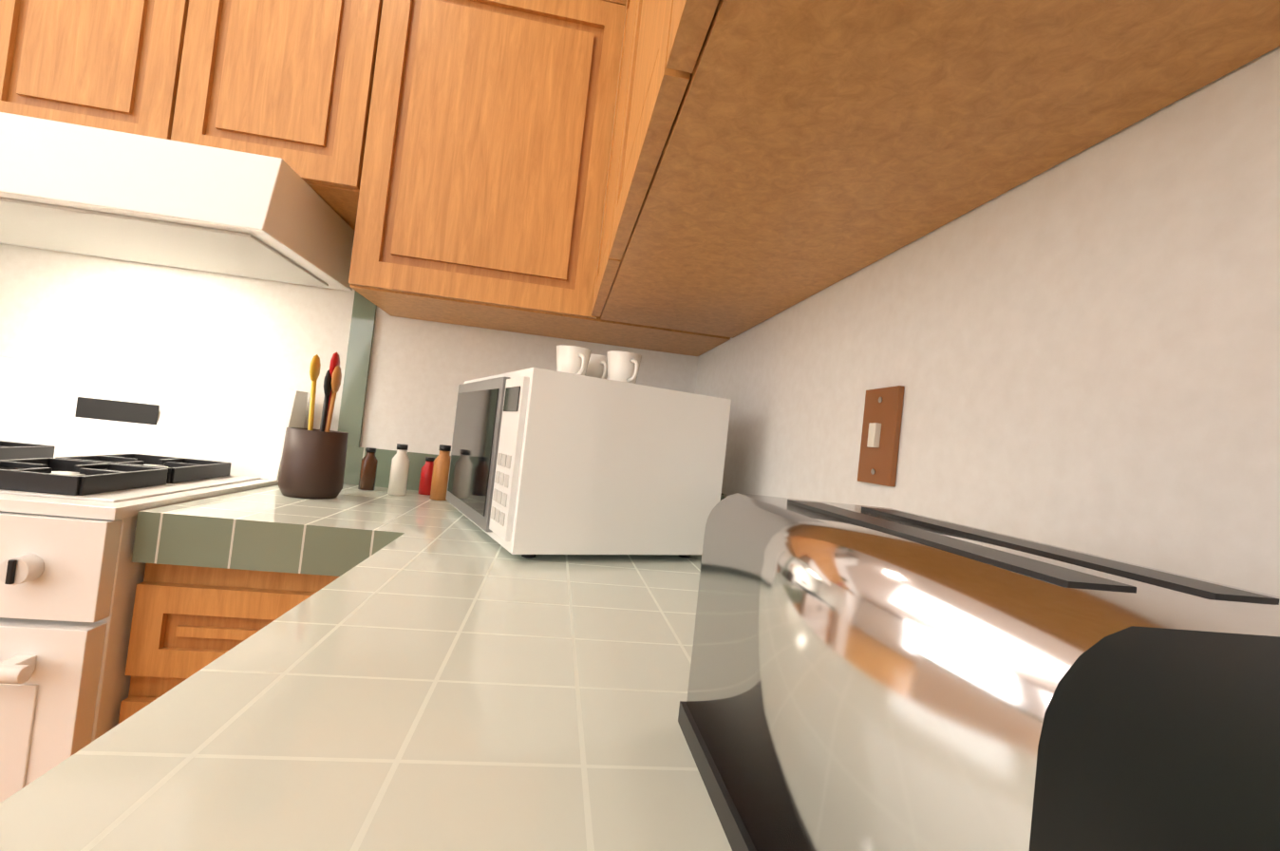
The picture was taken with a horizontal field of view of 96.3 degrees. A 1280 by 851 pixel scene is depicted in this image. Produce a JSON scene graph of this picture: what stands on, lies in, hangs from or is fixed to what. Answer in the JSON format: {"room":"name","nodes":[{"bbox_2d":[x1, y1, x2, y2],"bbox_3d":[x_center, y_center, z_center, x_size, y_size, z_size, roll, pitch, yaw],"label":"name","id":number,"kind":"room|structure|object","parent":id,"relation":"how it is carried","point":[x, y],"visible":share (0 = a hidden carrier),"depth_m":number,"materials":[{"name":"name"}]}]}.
{"room":"kitchen","nodes":[
{"label":"kitchen","id":0,"kind":"room"},
{"bbox_2d":[0,243,698,455],"bbox_3d":[-3.347,-1.101,1.312,7.500,3.753,0.120,6,-2,-8],"label":"wall","id":1,"kind":"structure","parent":0,"point":[63,308],"depth_m":1.58,"materials":[{"name":"white paint"}]},
{"bbox_2d":[0,0,15,98],"bbox_3d":[-1.555,-0.920,1.331,0.474,0.575,0.348,6,-2,-8],"label":"upper cabinet","id":2,"kind":"object","parent":1,"relation":"attached to","point":[7,7],"depth_m":1.19,"materials":[{"name":"brown wood"}]},
{"bbox_2d":[0,0,220,145],"bbox_3d":[-1.196,-0.879,1.383,0.504,0.575,0.348,6,-2,-8],"label":"upper cabinet","id":3,"kind":"object","parent":1,"relation":"attached to","point":[144,67],"depth_m":1.22,"materials":[{"name":"brown wood"}]},
{"bbox_2d":[0,112,355,291],"bbox_3d":[-1.226,-0.508,1.300,0.940,0.169,0.496,6,-2,-8],"label":"range hood","id":4,"kind":"object","parent":1,"relation":"attached to","point":[66,187],"visible":0.85,"depth_m":1.14,"materials":[{"name":"white metal"}]},
{"bbox_2d":[201,0,326,179],"bbox_3d":[-0.848,-0.840,1.433,0.452,0.575,0.348,6,-2,-8],"label":"upper cabinet","id":5,"kind":"object","parent":1,"relation":"attached to","point":[261,94],"depth_m":1.26,"materials":[{"name":"brown wood"}]},
{"bbox_2d":[337,290,438,469],"bbox_3d":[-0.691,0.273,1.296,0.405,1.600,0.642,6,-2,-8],"label":"backsplash","id":6,"kind":"structure","parent":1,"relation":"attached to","point":[364,311],"depth_m":1.60,"materials":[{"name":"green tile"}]},
{"bbox_2d":[303,0,607,342],"bbox_3d":[-0.384,-0.679,1.464,0.630,0.793,0.418,6,-2,-8],"label":"upper cabinet","id":7,"kind":"object","parent":1,"relation":"attached to","point":[446,134],"depth_m":1.32,"materials":[{"name":"brown wood"}]},
{"bbox_2d":[695,46,1279,596],"bbox_3d":[0.768,-0.727,-1.488,0.120,3.753,6.600,6,-2,-8],"label":"wall","id":8,"kind":"structure","parent":0,"point":[1079,352],"depth_m":0.45,"materials":[{"name":"white paint"}]},
{"bbox_2d":[565,0,824,338],"bbox_3d":[0.112,-0.633,1.141,0.395,0.793,0.540,6,-2,-8],"label":"upper cabinet","id":9,"kind":"object","parent":8,"relation":"attached to","point":[598,286],"depth_m":1.29,"materials":[{"name":"brown wood"}]},
{"bbox_2d":[600,0,1137,288],"bbox_3d":[0.199,-0.636,0.704,0.350,0.793,0.599,6,-2,-8],"label":"upper cabinet","id":10,"kind":"object","parent":8,"relation":"attached to","point":[691,177],"depth_m":0.53,"materials":[{"name":"brown wood"}]},
{"bbox_2d":[857,385,904,486],"bbox_3d":[0.295,0.013,0.716,0.015,0.120,0.075,6,-2,-8],"label":"switch plate","id":11,"kind":"object","parent":8,"relation":"attached to","point":[880,436],"visible":1,"depth_m":0.71,"materials":[{"name":"brown wood"}]},
{"bbox_2d":[660,0,1279,121],"bbox_3d":[0.267,-0.641,0.237,0.350,0.793,0.593,6,-2,-8],"label":"upper cabinet","id":12,"kind":"object","parent":8,"relation":"attached to","point":[1132,60],"depth_m":0.36,"materials":[{"name":"brown wood"}]},
{"bbox_3d":[-3.071,0.776,-2.065,7.500,0.100,6.840,6,-2,-8],"label":"floor","id":13,"kind":"structure","parent":0,"visible":0},
{"bbox_2d":[0,357,307,803],"bbox_3d":[-1.299,0.431,1.137,0.786,1.145,0.723,6,-2,-8],"label":"stove","id":14,"kind":"object","parent":13,"relation":"on","point":[94,461],"visible":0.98,"depth_m":0.96,"materials":[{"name":"white metal"}]},
{"bbox_2d":[0,455,732,850],"bbox_3d":[0.101,0.602,-0.687,0.662,1.010,4.787,6,-2,-8],"label":"base cabinet","id":15,"kind":"object","parent":13,"relation":"on","point":[351,667],"depth_m":0.43,"materials":[{"name":"beige tile"}]},
{"bbox_2d":[278,351,348,498],"bbox_3d":[-0.736,-0.006,1.316,0.130,0.333,0.130,6,-2,-8],"label":"utensil crock","id":16,"kind":"object","parent":15,"relation":"on","point":[312,462],"visible":1,"depth_m":1.27,"materials":[{"name":"brown ceramic"}]},
{"bbox_2d":[357,447,377,489],"bbox_3d":[-0.718,0.114,1.520,0.038,0.110,0.040,7,-2,-17],"label":"bottle","id":17,"kind":"object","parent":15,"relation":"on","point":[369,462],"depth_m":1.51,"materials":[{"name":"brown"}]},
{"bbox_2d":[387,443,410,495],"bbox_3d":[-0.621,0.113,1.483,0.042,0.130,0.044,7,-2,-17],"label":"bottle","id":18,"kind":"object","parent":15,"relation":"on","point":[400,462],"depth_m":1.47,"materials":[{"name":"white plastic"}]},
{"bbox_2d":[418,456,430,494],"bbox_3d":[-0.573,0.136,1.551,0.038,0.100,0.040,7,-2,-17],"label":"bottle","id":19,"kind":"object","parent":15,"relation":"on","point":[424,469],"depth_m":1.53,"materials":[{"name":"red plastic"}]},
{"bbox_2d":[425,444,451,500],"bbox_3d":[-0.510,0.120,1.479,0.046,0.140,0.048,7,-2,-17],"label":"bottle","id":20,"kind":"object","parent":15,"relation":"on","point":[434,478],"depth_m":1.46,"materials":[{"name":"brown plastic"}]},
{"bbox_2d":[445,367,731,558],"bbox_3d":[-0.145,0.072,1.197,0.394,0.300,0.530,7,-2,-28],"label":"microwave","id":21,"kind":"object","parent":15,"relation":"on","point":[545,461],"visible":1,"depth_m":0.96,"materials":[{"name":"white plastic"}]},
{"bbox_2d":[677,492,1279,850],"bbox_3d":[0.149,0.142,0.283,0.178,0.176,0.324,6,-2,-8],"label":"toaster","id":22,"kind":"object","parent":15,"relation":"on","point":[867,678],"visible":0.98,"depth_m":0.17,"materials":[{"name":"silver metal"}]}
]}

